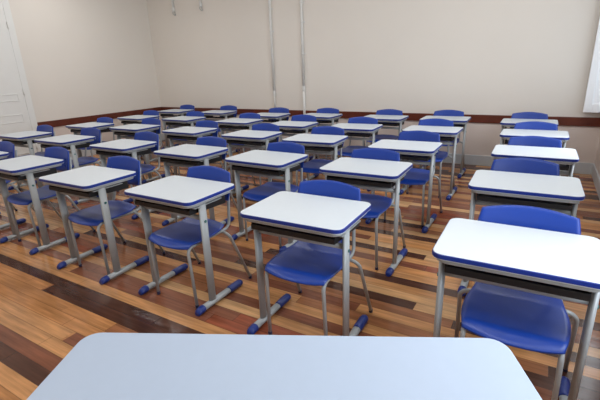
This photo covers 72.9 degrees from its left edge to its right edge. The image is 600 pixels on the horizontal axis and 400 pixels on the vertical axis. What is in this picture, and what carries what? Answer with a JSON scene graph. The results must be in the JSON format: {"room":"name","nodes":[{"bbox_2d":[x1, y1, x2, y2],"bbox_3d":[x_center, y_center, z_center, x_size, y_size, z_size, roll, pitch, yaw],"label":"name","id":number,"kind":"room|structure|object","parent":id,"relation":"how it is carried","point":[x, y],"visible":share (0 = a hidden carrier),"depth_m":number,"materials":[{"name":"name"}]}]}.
{"room":"classroom","nodes":[
{"label":"classroom","id":0,"kind":"room"},
{"bbox_2d":[8,0,160,121],"bbox_3d":[-5.345,-1.872,5.458,0.180,3.500,8.330,9,21,29],"label":"wall","id":1,"kind":"structure","parent":0,"point":[81,58],"depth_m":7.50,"materials":[{"name":"paint"}]},
{"bbox_2d":[0,0,43,155],"bbox_3d":[-4.713,-1.765,6.313,0.093,2.720,0.930,9,21,29],"label":"door","id":2,"kind":"structure","parent":1,"relation":"in","point":[17,114],"depth_m":6.50,"materials":[{"name":"white paint"}]},
{"bbox_2d":[37,107,160,126],"bbox_3d":[-5.226,-0.844,5.730,0.024,0.114,8.306,9,21,29],"label":"trim","id":3,"kind":"structure","parent":1,"relation":"attached to","point":[70,121],"depth_m":7.70,"materials":[{"name":"brown wood"}]},
{"bbox_2d":[43,114,163,151],"bbox_3d":[-5.220,-0.596,5.826,0.004,0.538,8.326,9,21,29],"label":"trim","id":4,"kind":"structure","parent":1,"relation":"attached to","point":[61,130],"depth_m":8.04,"materials":[{"name":"paint"}]},
{"bbox_2d":[69,133,164,157],"bbox_3d":[-5.205,-0.266,5.923,0.020,0.150,8.310,9,21,29],"label":"baseboard","id":5,"kind":"structure","parent":1,"relation":"attached to","point":[162,135],"depth_m":7.79,"materials":[{"name":"grey paint"}]},
{"bbox_2d":[0,140,599,399],"bbox_3d":[-1.719,0.384,3.991,8.452,0.120,8.690,9,21,29],"label":"floor","id":6,"kind":"structure","parent":0,"point":[46,310],"depth_m":2.89,"materials":[{"name":"brown wood"}]},
{"bbox_2d":[0,151,25,228],"bbox_3d":[-3.314,-0.097,4.218,0.607,0.759,0.465,9,21,29],"label":"student desk","id":7,"kind":"object","parent":6,"relation":"on","point":[2,154],"visible":0.84,"depth_m":4.19,"materials":[{"name":"grey plastic"}]},
{"bbox_2d":[0,141,34,211],"bbox_3d":[-3.240,-0.163,4.284,0.542,0.842,0.534,9,21,29],"label":"chair","id":8,"kind":"object","parent":6,"relation":"on","point":[5,146],"visible":0.48,"depth_m":4.30,"materials":[{"name":"grey paint"}]},
{"bbox_2d":[0,131,52,189],"bbox_3d":[-3.696,-0.525,5.564,0.607,0.759,0.465,8,21,29],"label":"student desk","id":9,"kind":"object","parent":6,"relation":"on","point":[19,139],"visible":0.63,"depth_m":5.36,"materials":[{"name":"white laminate"}]},
{"bbox_2d":[2,139,36,144],"bbox_3d":[-3.709,-0.799,5.470,0.500,0.058,0.326,8,21,29],"label":"tray","id":10,"kind":"object","parent":9,"relation":"on","point":[16,142],"depth_m":5.29,"materials":[{"name":"grey plastic"}]},
{"bbox_2d":[0,155,79,254],"bbox_3d":[-2.490,0.021,3.765,0.607,0.759,0.465,9,21,30],"label":"student desk","id":11,"kind":"object","parent":6,"relation":"on","point":[29,167],"visible":0.96,"depth_m":3.60,"materials":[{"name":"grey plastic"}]},
{"bbox_2d":[0,168,56,180],"bbox_3d":[-2.503,-0.252,3.671,0.500,0.058,0.326,9,21,30],"label":"tray","id":12,"kind":"object","parent":11,"relation":"on","point":[15,177],"depth_m":3.55,"materials":[{"name":"grey plastic"}]},
{"bbox_2d":[17,125,62,189],"bbox_3d":[-3.645,-0.586,5.617,0.542,0.842,0.534,8,21,29],"label":"chair","id":13,"kind":"object","parent":6,"relation":"on","point":[43,128],"visible":0.24,"depth_m":5.67,"materials":[{"name":"grey paint"}]},
{"bbox_2d":[7,147,95,246],"bbox_3d":[-2.413,-0.045,3.834,0.542,0.842,0.534,9,21,30],"label":"chair","id":14,"kind":"object","parent":6,"relation":"on","point":[22,198],"visible":0.7,"depth_m":3.80,"materials":[{"name":"grey paint"}]},
{"bbox_2d":[34,134,98,205],"bbox_3d":[-2.860,-0.393,5.068,0.607,0.759,0.465,8,21,29],"label":"student desk","id":15,"kind":"object","parent":6,"relation":"on","point":[68,141],"visible":0.64,"depth_m":4.86,"materials":[{"name":"white laminate"}]},
{"bbox_2d":[40,142,89,149],"bbox_3d":[-2.873,-0.667,4.973,0.500,0.058,0.326,8,21,29],"label":"tray","id":16,"kind":"object","parent":15,"relation":"on","point":[81,145],"depth_m":4.90,"materials":[{"name":"grey plastic"}]},
{"bbox_2d":[57,127,118,199],"bbox_3d":[-2.776,-0.469,5.164,0.542,0.842,0.534,8,21,29],"label":"chair","id":17,"kind":"object","parent":6,"relation":"on","point":[89,131],"visible":0.48,"depth_m":5.18,"materials":[{"name":"grey paint"}]},
{"bbox_2d":[66,122,113,166],"bbox_3d":[-3.198,-0.788,6.309,0.607,0.759,0.465,9,21,29],"label":"student desk","id":18,"kind":"object","parent":6,"relation":"on","point":[76,128],"visible":0.51,"depth_m":6.15,"materials":[{"name":"white laminate"}]},
{"bbox_2d":[70,128,109,132],"bbox_3d":[-3.211,-1.062,6.214,0.500,0.058,0.326,9,21,29],"label":"tray","id":19,"kind":"object","parent":18,"relation":"on","point":[75,130],"depth_m":6.13,"materials":[{"name":"grey plastic"}]},
{"bbox_2d":[39,166,148,284],"bbox_3d":[-1.614,0.169,3.220,0.607,0.759,0.465,8,21,29],"label":"student desk","id":20,"kind":"object","parent":6,"relation":"on","point":[86,182],"visible":0.96,"depth_m":3.06,"materials":[{"name":"white laminate"}]},
{"bbox_2d":[49,181,128,197],"bbox_3d":[-1.627,-0.105,3.125,0.500,0.058,0.326,8,21,29],"label":"tray","id":21,"kind":"object","parent":20,"relation":"on","point":[88,194],"depth_m":3.02,"materials":[{"name":"grey plastic"}]},
{"bbox_2d":[77,117,114,165],"bbox_3d":[-3.160,-0.843,6.345,0.542,0.842,0.534,9,21,29],"label":"chair","id":22,"kind":"object","parent":6,"relation":"on","point":[102,119],"visible":0.27,"depth_m":6.37,"materials":[{"name":"grey paint"}]},
{"bbox_2d":[68,156,164,274],"bbox_3d":[-1.537,0.103,3.286,0.542,0.842,0.534,8,21,29],"label":"chair","id":23,"kind":"object","parent":6,"relation":"on","point":[90,216],"visible":0.81,"depth_m":3.25,"materials":[{"name":"grey paint"}]},
{"bbox_2d":[89,139,156,219],"bbox_3d":[-1.917,-0.252,4.535,0.607,0.759,0.465,8,21,29],"label":"student desk","id":24,"kind":"object","parent":6,"relation":"on","point":[121,147],"visible":0.72,"depth_m":4.36,"materials":[{"name":"white laminate"}]},
{"bbox_2d":[96,148,151,156],"bbox_3d":[-1.929,-0.526,4.440,0.500,0.058,0.326,8,21,29],"label":"tray","id":25,"kind":"object","parent":24,"relation":"on","point":[102,153],"depth_m":4.37,"materials":[{"name":"grey plastic"}]},
{"bbox_2d":[111,131,161,211],"bbox_3d":[-1.851,-0.322,4.614,0.542,0.842,0.534,9,21,29],"label":"chair","id":26,"kind":"object","parent":6,"relation":"on","point":[145,136],"visible":0.33,"depth_m":4.63,"materials":[{"name":"grey paint"}]},
{"bbox_2d":[109,124,165,183],"bbox_3d":[-2.349,-0.688,5.910,0.607,0.759,0.465,9,21,29],"label":"student desk","id":27,"kind":"object","parent":6,"relation":"on","point":[129,130],"visible":0.73,"depth_m":5.74,"materials":[{"name":"white laminate"}]},
{"bbox_2d":[114,130,155,135],"bbox_3d":[-2.362,-0.962,5.815,0.500,0.058,0.326,9,21,29],"label":"tray","id":28,"kind":"object","parent":27,"relation":"on","point":[117,132],"depth_m":5.71,"materials":[{"name":"grey plastic"}]},
{"bbox_2d":[117,115,160,163],"bbox_3d":[-2.801,-1.085,7.167,0.607,0.759,0.465,8,21,29],"label":"student desk","id":29,"kind":"object","parent":6,"relation":"on","point":[135,119],"visible":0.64,"depth_m":7.01,"materials":[{"name":"white laminate"}]},
{"bbox_2d":[127,110,165,159],"bbox_3d":[-2.754,-1.145,7.221,0.542,0.842,0.534,8,21,29],"label":"chair","id":30,"kind":"object","parent":6,"relation":"on","point":[149,112],"visible":0.12,"depth_m":7.27,"materials":[{"name":"grey paint"}]},
{"bbox_2d":[138,118,173,179],"bbox_3d":[-2.295,-0.751,5.969,0.542,0.842,0.534,9,21,29],"label":"chair","id":31,"kind":"object","parent":6,"relation":"on","point":[151,121],"visible":0.16,"depth_m":6.00,"materials":[{"name":"grey paint"}]},
{"bbox_2d":[158,109,193,149],"bbox_3d":[-2.429,-1.391,8.059,0.607,0.759,0.465,9,21,31],"label":"student desk","id":32,"kind":"object","parent":6,"relation":"on","point":[169,113],"visible":0.55,"depth_m":7.91,"materials":[{"name":"white laminate"}]},
{"bbox_2d":[160,114,185,116],"bbox_3d":[-2.442,-1.665,7.965,0.500,0.058,0.326,9,21,31],"label":"tray","id":33,"kind":"object","parent":32,"relation":"on","point":[163,115],"depth_m":7.85,"materials":[{"name":"grey plastic"}]},
{"bbox_2d":[167,105,194,147],"bbox_3d":[-2.363,-1.462,8.140,0.542,0.842,0.534,9,21,30],"label":"chair","id":34,"kind":"object","parent":6,"relation":"on","point":[191,107],"visible":0.23,"depth_m":8.15,"materials":[{"name":"grey paint"}]},
{"bbox_2d":[124,175,242,315],"bbox_3d":[-0.784,0.279,2.792,0.607,0.759,0.465,9,21,30],"label":"student desk","id":35,"kind":"object","parent":6,"relation":"on","point":[183,196],"visible":0.99,"depth_m":2.63,"materials":[{"name":"white laminate"}]},
{"bbox_2d":[135,195,225,215],"bbox_3d":[-0.797,0.005,2.697,0.500,0.058,0.326,9,21,30],"label":"tray","id":36,"kind":"object","parent":35,"relation":"on","point":[189,212],"depth_m":2.58,"materials":[{"name":"grey plastic"}]},
{"bbox_2d":[162,116,205,144],"bbox_3d":[-1.886,-0.975,6.731,0.607,0.759,0.465,9,21,31],"label":"student desk","id":37,"kind":"object","parent":6,"relation":"on","point":[178,121],"visible":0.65,"depth_m":6.52,"materials":[{"name":"white laminate"}]},
{"bbox_2d":[166,122,195,125],"bbox_3d":[-1.899,-1.249,6.637,0.500,0.058,0.326,9,21,31],"label":"tray","id":38,"kind":"object","parent":37,"relation":"on","point":[167,123],"depth_m":6.47,"materials":[{"name":"grey plastic"}]},
{"bbox_2d":[162,126,217,175],"bbox_3d":[-1.429,-0.557,5.407,0.607,0.759,0.465,9,21,30],"label":"student desk","id":39,"kind":"object","parent":6,"relation":"on","point":[186,133],"visible":0.59,"depth_m":5.23,"materials":[{"name":"white laminate"}]},
{"bbox_2d":[167,134,212,140],"bbox_3d":[-1.442,-0.830,5.312,0.500,0.058,0.326,9,21,30],"label":"tray","id":40,"kind":"object","parent":39,"relation":"on","point":[172,137],"depth_m":5.22,"materials":[{"name":"grey plastic"}]},
{"bbox_2d":[176,111,203,143],"bbox_3d":[-1.850,-1.030,6.769,0.542,0.842,0.534,9,21,30],"label":"chair","id":41,"kind":"object","parent":6,"relation":"on","point":[192,113],"visible":0.1,"depth_m":6.82,"materials":[{"name":"grey paint"}]},
{"bbox_2d":[153,144,233,225],"bbox_3d":[-1.049,-0.126,4.054,0.607,0.759,0.465,9,21,30],"label":"student desk","id":42,"kind":"object","parent":6,"relation":"on","point":[185,155],"visible":0.76,"depth_m":3.90,"materials":[{"name":"grey plastic"}]},
{"bbox_2d":[160,155,221,165],"bbox_3d":[-1.062,-0.400,3.959,0.500,0.058,0.326,9,21,30],"label":"tray","id":43,"kind":"object","parent":42,"relation":"on","point":[170,161],"depth_m":3.89,"materials":[{"name":"grey plastic"}]},
{"bbox_2d":[148,166,251,308],"bbox_3d":[-0.738,0.224,2.829,0.542,0.842,0.534,9,21,30],"label":"chair","id":44,"kind":"object","parent":6,"relation":"on","point":[185,234],"visible":0.75,"depth_m":2.79,"materials":[{"name":"grey paint"}]},
{"bbox_2d":[178,120,223,175],"bbox_3d":[-1.357,-0.624,5.476,0.542,0.842,0.534,9,21,30],"label":"chair","id":45,"kind":"object","parent":6,"relation":"on","point":[204,123],"visible":0.16,"depth_m":5.51,"materials":[{"name":"grey paint"}]},
{"bbox_2d":[175,136,237,221],"bbox_3d":[-0.999,-0.189,4.112,0.542,0.842,0.534,9,21,30],"label":"chair","id":46,"kind":"object","parent":6,"relation":"on","point":[207,140],"visible":0.23,"depth_m":4.16,"materials":[{"name":"grey paint"}]},
{"bbox_2d":[203,110,239,154],"bbox_3d":[-1.508,-1.259,7.554,0.607,0.759,0.465,8,21,29],"label":"student desk","id":47,"kind":"object","parent":6,"relation":"on","point":[225,114],"visible":0.54,"depth_m":7.35,"materials":[{"name":"white laminate"}]},
{"bbox_2d":[204,114,233,118],"bbox_3d":[-1.520,-1.533,7.459,0.500,0.058,0.326,8,21,29],"label":"tray","id":48,"kind":"object","parent":47,"relation":"on","point":[225,116],"depth_m":7.28,"materials":[{"name":"grey plastic"}]},
{"bbox_2d":[218,105,244,149],"bbox_3d":[-1.440,-1.332,7.641,0.542,0.842,0.534,8,21,29],"label":"chair","id":49,"kind":"object","parent":6,"relation":"on","point":[226,107],"visible":0.3,"depth_m":7.68,"materials":[{"name":"grey paint"}]},
{"bbox_2d":[215,118,262,168],"bbox_3d":[-0.900,-0.827,6.172,0.607,0.759,0.465,9,21,29],"label":"student desk","id":50,"kind":"object","parent":6,"relation":"on","point":[230,124],"visible":0.5,"depth_m":5.98,"materials":[{"name":"white laminate"}]},
{"bbox_2d":[219,125,248,129],"bbox_3d":[-0.913,-1.101,6.077,0.500,0.058,0.326,9,21,29],"label":"tray","id":51,"kind":"object","parent":50,"relation":"on","point":[229,127],"depth_m":5.99,"materials":[{"name":"grey plastic"}]},
{"bbox_2d":[226,113,262,170],"bbox_3d":[-0.863,-0.882,6.209,0.542,0.842,0.534,9,21,29],"label":"chair","id":52,"kind":"object","parent":6,"relation":"on","point":[243,115],"visible":0.14,"depth_m":6.25,"materials":[{"name":"grey paint"}]},
{"bbox_2d":[221,130,281,194],"bbox_3d":[-0.560,-0.423,4.905,0.607,0.759,0.465,8,21,28],"label":"student desk","id":53,"kind":"object","parent":6,"relation":"on","point":[245,137],"visible":0.67,"depth_m":4.74,"materials":[{"name":"white laminate"}]},
{"bbox_2d":[226,138,276,145],"bbox_3d":[-0.572,-0.697,4.810,0.500,0.058,0.326,8,21,28],"label":"tray","id":54,"kind":"object","parent":53,"relation":"on","point":[230,142],"depth_m":4.74,"materials":[{"name":"grey plastic"}]},
{"bbox_2d":[225,150,307,252],"bbox_3d":[-0.281,-0.012,3.622,0.607,0.759,0.465,9,21,31],"label":"student desk","id":55,"kind":"object","parent":6,"relation":"on","point":[260,163],"visible":0.77,"depth_m":3.46,"materials":[{"name":"grey plastic"}]},
{"bbox_2d":[232,163,300,175],"bbox_3d":[-0.294,-0.286,3.527,0.500,0.058,0.326,9,21,31],"label":"tray","id":56,"kind":"object","parent":55,"relation":"on","point":[237,169],"depth_m":3.45,"materials":[{"name":"grey plastic"}]},
{"bbox_2d":[252,123,284,185],"bbox_3d":[-0.510,-0.483,4.953,0.542,0.842,0.534,8,21,29],"label":"chair","id":57,"kind":"object","parent":6,"relation":"on","point":[262,126],"visible":0.18,"depth_m":5.01,"materials":[{"name":"grey paint"}]},
{"bbox_2d":[253,113,290,145],"bbox_3d":[-0.505,-1.050,6.808,0.607,0.759,0.465,8,21,28],"label":"student desk","id":58,"kind":"object","parent":6,"relation":"on","point":[279,116],"visible":0.44,"depth_m":6.56,"materials":[{"name":"white laminate"}]},
{"bbox_2d":[262,117,286,121],"bbox_3d":[-0.517,-1.324,6.713,0.500,0.058,0.326,8,21,28],"label":"tray","id":59,"kind":"object","parent":58,"relation":"on","point":[281,118],"depth_m":6.52,"materials":[{"name":"grey plastic"}]},
{"bbox_2d":[257,107,289,149],"bbox_3d":[-0.445,-1.120,6.885,0.542,0.842,0.534,8,21,29],"label":"chair","id":60,"kind":"object","parent":6,"relation":"on","point":[277,109],"visible":0.18,"depth_m":6.94,"materials":[{"name":"grey paint"}]},
{"bbox_2d":[243,142,304,248],"bbox_3d":[-0.222,-0.069,3.662,0.542,0.842,0.534,9,21,30],"label":"chair","id":61,"kind":"object","parent":6,"relation":"on","point":[261,192],"visible":0.59,"depth_m":3.66,"materials":[{"name":"grey paint"}]},
{"bbox_2d":[26,333,541,399],"bbox_3d":[-0.047,0.848,0.978,1.203,0.758,0.650,-1,18,4],"label":"table","id":62,"kind":"object","parent":6,"relation":"on","point":[101,366],"visible":1,"depth_m":1.03,"materials":[{"name":"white laminate"}]},
{"bbox_2d":[270,121,318,180],"bbox_3d":[-0.099,-0.680,5.635,0.607,0.759,0.465,8,21,29],"label":"student desk","id":63,"kind":"object","parent":6,"relation":"on","point":[300,127],"visible":0.56,"depth_m":5.44,"materials":[{"name":"white laminate"}]},
{"bbox_2d":[279,128,311,133],"bbox_3d":[-0.112,-0.954,5.540,0.500,0.058,0.326,8,21,29],"label":"tray","id":64,"kind":"object","parent":63,"relation":"on","point":[294,130],"depth_m":5.36,"materials":[{"name":"grey plastic"}]},
{"bbox_2d":[240,191,370,335],"bbox_3d":[0.043,0.404,2.319,0.607,0.759,0.465,8,21,28],"label":"student desk","id":65,"kind":"object","parent":6,"relation":"on","point":[315,219],"visible":0.9,"depth_m":2.15,"materials":[{"name":"white laminate"}]},
{"bbox_2d":[251,222,359,244],"bbox_3d":[0.031,0.130,2.224,0.500,0.058,0.326,8,21,28],"label":"tray","id":66,"kind":"object","parent":65,"relation":"on","point":[277,230],"depth_m":2.09,"materials":[{"name":"grey plastic"}]},
{"bbox_2d":[291,114,322,173],"bbox_3d":[-0.033,-0.749,5.711,0.542,0.842,0.534,8,21,29],"label":"chair","id":67,"kind":"object","parent":6,"relation":"on","point":[307,118],"visible":0.12,"depth_m":5.77,"materials":[{"name":"grey paint"}]},
{"bbox_2d":[282,134,347,183],"bbox_3d":[0.174,-0.304,4.460,0.607,0.759,0.465,7,20,27],"label":"student desk","id":68,"kind":"object","parent":6,"relation":"on","point":[315,142],"visible":0.52,"depth_m":4.24,"materials":[{"name":"white laminate"}]},
{"bbox_2d":[303,144,341,151],"bbox_3d":[0.162,-0.578,4.365,0.500,0.058,0.326,7,20,27],"label":"tray","id":69,"kind":"object","parent":68,"relation":"on","point":[315,148],"depth_m":4.22,"materials":[{"name":"grey plastic"}]},
{"bbox_2d":[265,180,372,335],"bbox_3d":[0.083,0.349,2.355,0.542,0.842,0.534,8,21,29],"label":"chair","id":70,"kind":"object","parent":6,"relation":"on","point":[305,263],"visible":0.67,"depth_m":2.32,"materials":[{"name":"grey paint"}]},
{"bbox_2d":[296,126,343,185],"bbox_3d":[0.230,-0.370,4.527,0.542,0.842,0.534,8,21,28],"label":"chair","id":71,"kind":"object","parent":6,"relation":"on","point":[312,166],"visible":0.37,"depth_m":4.56,"materials":[{"name":"grey paint"}]},
{"bbox_2d":[305,108,338,162],"bbox_3d":[0.361,-1.028,6.515,0.542,0.842,0.534,9,21,30],"label":"chair","id":72,"kind":"object","parent":6,"relation":"on","point":[321,110],"visible":0.16,"depth_m":6.57,"materials":[{"name":"grey paint"}]},
{"bbox_2d":[303,113,342,159],"bbox_3d":[0.320,-0.972,6.476,0.607,0.759,0.465,9,21,30],"label":"student desk","id":73,"kind":"object","parent":6,"relation":"on","point":[333,118],"visible":0.42,"depth_m":6.24,"materials":[{"name":"white laminate"}]},
{"bbox_2d":[316,119,337,123],"bbox_3d":[0.307,-1.246,6.382,0.500,0.058,0.326,9,21,30],"label":"tray","id":74,"kind":"object","parent":73,"relation":"on","point":[332,121],"depth_m":6.17,"materials":[{"name":"grey plastic"}]},
{"bbox_2d":[331,123,382,191],"bbox_3d":[0.697,-0.563,5.191,0.607,0.759,0.465,8,21,27],"label":"student desk","id":75,"kind":"object","parent":6,"relation":"on","point":[358,130],"visible":0.51,"depth_m":4.97,"materials":[{"name":"white laminate"}]},
{"bbox_2d":[344,131,377,136],"bbox_3d":[0.684,-0.837,5.096,0.500,0.058,0.326,8,21,27],"label":"tray","id":76,"kind":"object","parent":75,"relation":"on","point":[354,133],"depth_m":4.92,"materials":[{"name":"grey plastic"}]},
{"bbox_2d":[337,117,377,189],"bbox_3d":[0.735,-0.621,5.235,0.542,0.842,0.534,8,21,28],"label":"chair","id":77,"kind":"object","parent":6,"relation":"on","point":[347,151],"visible":0.34,"depth_m":5.28,"materials":[{"name":"grey paint"}]},
{"bbox_2d":[319,157,412,276],"bbox_3d":[0.511,0.102,3.185,0.607,0.759,0.465,8,21,29],"label":"student desk","id":78,"kind":"object","parent":6,"relation":"on","point":[369,174],"visible":0.79,"depth_m":2.99,"materials":[{"name":"white laminate"}]},
{"bbox_2d":[327,175,403,187],"bbox_3d":[0.498,-0.171,3.090,0.500,0.058,0.326,8,21,29],"label":"tray","id":79,"kind":"object","parent":78,"relation":"on","point":[355,182],"depth_m":2.99,"materials":[{"name":"grey plastic"}]},
{"bbox_2d":[351,148,405,269],"bbox_3d":[0.522,0.043,3.237,0.542,0.842,0.534,8,21,29],"label":"chair","id":80,"kind":"object","parent":6,"relation":"on","point":[379,204],"visible":0.38,"depth_m":3.24,"materials":[{"name":"grey paint"}]},
{"bbox_2d":[366,109,402,145],"bbox_3d":[1.245,-0.895,6.013,0.542,0.842,0.534,9,21,29],"label":"chair","id":81,"kind":"object","parent":6,"relation":"on","point":[378,137],"visible":0.45,"depth_m":6.04,"materials":[{"name":"grey paint"}]},
{"bbox_2d":[363,115,408,145],"bbox_3d":[1.226,-0.837,5.966,0.607,0.759,0.465,9,21,29],"label":"student desk","id":82,"kind":"object","parent":6,"relation":"on","point":[399,119],"visible":0.45,"depth_m":5.71,"materials":[{"name":"white laminate"}]},
{"bbox_2d":[378,122,403,125],"bbox_3d":[1.213,-1.111,5.871,0.500,0.058,0.326,9,21,29],"label":"tray","id":83,"kind":"object","parent":82,"relation":"on","point":[398,123],"depth_m":5.67,"materials":[{"name":"grey plastic"}]},
{"bbox_2d":[365,139,442,232],"bbox_3d":[0.997,-0.156,3.917,0.607,0.759,0.465,8,21,29],"label":"student desk","id":84,"kind":"object","parent":6,"relation":"on","point":[420,151],"visible":0.76,"depth_m":3.72,"materials":[{"name":"grey plastic"}]},
{"bbox_2d":[400,154,435,160],"bbox_3d":[0.985,-0.429,3.822,0.500,0.058,0.326,8,21,29],"label":"tray","id":85,"kind":"object","parent":84,"relation":"on","point":[402,156],"depth_m":3.66,"materials":[{"name":"grey plastic"}]},
{"bbox_2d":[383,130,441,227],"bbox_3d":[1.101,-0.229,4.002,0.542,0.842,0.534,8,21,29],"label":"chair","id":86,"kind":"object","parent":6,"relation":"on","point":[414,176],"visible":0.44,"depth_m":4.00,"materials":[{"name":"grey paint"}]},
{"bbox_2d":[406,118,454,197],"bbox_3d":[1.543,-0.515,4.822,0.542,0.842,0.534,8,21,29],"label":"chair","id":87,"kind":"object","parent":6,"relation":"on","point":[441,155],"visible":0.39,"depth_m":4.83,"materials":[{"name":"grey paint"}]},
{"bbox_2d":[400,125,462,199],"bbox_3d":[1.532,-0.456,4.771,0.607,0.759,0.465,8,21,29],"label":"student desk","id":88,"kind":"object","parent":6,"relation":"on","point":[448,133],"visible":0.73,"depth_m":4.58,"materials":[{"name":"white laminate"}]},
{"bbox_2d":[424,110,464,169],"bbox_3d":[2.004,-0.805,5.656,0.542,0.842,0.534,8,21,29],"label":"chair","id":89,"kind":"object","parent":6,"relation":"on","point":[440,112],"visible":0.34,"depth_m":5.69,"materials":[{"name":"grey paint"}]},
{"bbox_2d":[419,116,470,177],"bbox_3d":[1.981,-0.748,5.611,0.607,0.759,0.465,8,21,28],"label":"student desk","id":90,"kind":"object","parent":6,"relation":"on","point":[463,120],"visible":0.55,"depth_m":5.43,"materials":[{"name":"white laminate"}]},
{"bbox_2d":[432,218,599,399],"bbox_3d":[0.908,0.547,1.787,0.607,0.759,0.465,8,21,29],"label":"student desk","id":91,"kind":"object","parent":6,"relation":"on","point":[559,265],"visible":0.88,"depth_m":1.60,"materials":[{"name":"white laminate"}]},
{"bbox_2d":[444,264,591,301],"bbox_3d":[0.895,0.273,1.692,0.500,0.058,0.326,8,21,29],"label":"tray","id":92,"kind":"object","parent":91,"relation":"on","point":[492,277],"depth_m":1.56,"materials":[{"name":"grey plastic"}]},
{"bbox_2d":[454,205,580,399],"bbox_3d":[0.959,0.494,1.816,0.542,0.842,0.534,8,21,29],"label":"chair","id":93,"kind":"object","parent":6,"relation":"on","point":[510,317],"visible":0.68,"depth_m":1.77,"materials":[{"name":"grey paint"}]},
{"bbox_2d":[477,158,559,220],"bbox_3d":[1.451,0.177,2.728,0.542,0.842,0.534,8,21,29],"label":"chair","id":94,"kind":"object","parent":6,"relation":"on","point":[518,165],"visible":0.17,"depth_m":2.78,"materials":[{"name":"grey paint"}]},
{"bbox_2d":[458,170,584,295],"bbox_3d":[1.410,0.247,2.645,0.607,0.759,0.465,8,21,28],"label":"student desk","id":95,"kind":"object","parent":6,"relation":"on","point":[563,194],"visible":0.68,"depth_m":2.46,"materials":[{"name":"white laminate"}]},
{"bbox_2d":[476,193,571,210],"bbox_3d":[1.397,-0.027,2.550,0.500,0.058,0.326,8,21,28],"label":"tray","id":96,"kind":"object","parent":95,"relation":"on","point":[480,198],"depth_m":2.45,"materials":[{"name":"grey plastic"}]},
{"bbox_2d":[507,112,547,144],"bbox_3d":[2.830,-0.657,5.112,0.542,0.842,0.534,8,21,29],"label":"chair","id":97,"kind":"object","parent":6,"relation":"on","point":[521,115],"visible":0.16,"depth_m":5.17,"materials":[{"name":"grey paint"}]},
{"bbox_2d":[500,118,558,144],"bbox_3d":[2.806,-0.599,5.067,0.607,0.759,0.465,8,21,29],"label":"student desk","id":98,"kind":"object","parent":6,"relation":"on","point":[506,122],"visible":0.34,"depth_m":4.96,"materials":[{"name":"white laminate"}]},
{"bbox_2d":[491,145,578,176],"bbox_3d":[1.938,-0.040,3.460,0.607,0.759,0.465,8,21,29],"label":"student desk","id":99,"kind":"object","parent":6,"relation":"on","point":[565,157],"visible":0.55,"depth_m":3.26,"materials":[{"name":"white laminate"}]},
{"bbox_2d":[559,164,569,170],"bbox_3d":[1.925,-0.314,3.365,0.500,0.058,0.326,8,21,29],"label":"tray","id":100,"kind":"object","parent":99,"relation":"on","point":[561,166],"depth_m":3.13,"materials":[{"name":"grey plastic"}]},
{"bbox_2d":[500,129,569,175],"bbox_3d":[2.415,-0.328,4.283,0.607,0.759,0.465,8,21,29],"label":"student desk","id":101,"kind":"object","parent":6,"relation":"on","point":[506,134],"visible":0.45,"depth_m":4.13,"materials":[{"name":"white laminate"}]},
{"bbox_2d":[508,136,561,147],"bbox_3d":[1.964,-0.097,3.503,0.542,0.842,0.534,8,21,29],"label":"chair","id":102,"kind":"object","parent":6,"relation":"on","point":[538,141],"visible":0.09,"depth_m":3.56,"materials":[{"name":"grey paint"}]},
{"bbox_2d":[514,121,557,130],"bbox_3d":[2.449,-0.383,4.321,0.542,0.842,0.534,9,21,29],"label":"chair","id":103,"kind":"object","parent":6,"relation":"on","point":[531,125],"visible":0.13,"depth_m":4.38,"materials":[{"name":"grey paint"}]},
{"bbox_2d":[146,0,599,117],"bbox_3d":[0.375,-2.550,6.887,8.452,3.500,0.180,9,21,29],"label":"wall","id":104,"kind":"structure","parent":0,"point":[474,57],"depth_m":6.32,"materials":[{"name":"paint"}]},
{"bbox_2d":[268,0,275,107],"bbox_3d":[-0.511,-2.993,7.139,0.100,2.751,0.053,9,21,29],"label":"conduit","id":105,"kind":"object","parent":104,"relation":"attached to","point":[269,1],"visible":0.95,"depth_m":7.22,"materials":[{"name":"grey metal"}]},
{"bbox_2d":[299,0,305,113],"bbox_3d":[0.038,-2.747,6.883,0.100,3.098,0.053,9,21,29],"label":"conduit","id":106,"kind":"object","parent":104,"relation":"attached to","point":[301,2],"visible":0.98,"depth_m":6.94,"materials":[{"name":"grey metal"}]},
{"bbox_2d":[161,107,599,126],"bbox_3d":[0.360,-1.510,7.136,8.092,0.114,0.024,9,21,29],"label":"trim","id":107,"kind":"structure","parent":104,"relation":"attached to","point":[562,121],"depth_m":5.92,"materials":[{"name":"brown wood"}]},
{"bbox_2d":[165,114,599,162],"bbox_3d":[0.374,-1.260,7.227,8.084,0.538,0.004,9,21,29],"label":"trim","id":108,"kind":"structure","parent":104,"relation":"attached to","point":[481,139],"depth_m":5.90,"materials":[{"name":"paint"}]},
{"bbox_2d":[190,140,594,174],"bbox_3d":[0.382,-0.931,7.328,8.092,0.150,0.020,9,21,29],"label":"baseboard","id":109,"kind":"structure","parent":104,"relation":"attached to","point":[579,168],"depth_m":6.01,"materials":[{"name":"grey paint"}]},
{"bbox_3d":[1.781,-0.798,1.395,0.180,3.500,8.330,9,21,29],"label":"wall","id":110,"kind":"structure","parent":0,"visible":0},
{"bbox_2d":[583,18,599,112],"bbox_3d":[3.538,-1.904,4.487,0.358,1.950,0.773,9,21,29],"label":"window","id":111,"kind":"structure","parent":110,"relation":"in","point":[592,98],"depth_m":5.02,"materials":[{"name":"white paint"}]},
{"bbox_2d":[591,164,599,199],"bbox_3d":[1.748,0.783,1.958,0.020,0.150,8.310,9,21,29],"label":"baseboard","id":112,"kind":"structure","parent":110,"relation":"attached to","point":[595,176],"depth_m":4.85,"materials":[{"name":"grey paint"}]},
{"bbox_2d":[595,138,599,175],"bbox_3d":[1.746,0.455,1.854,0.004,0.538,8.326,9,21,29],"label":"trim","id":113,"kind":"structure","parent":110,"relation":"attached to","point":[597,159],"depth_m":5.09,"materials":[{"name":"paint"}]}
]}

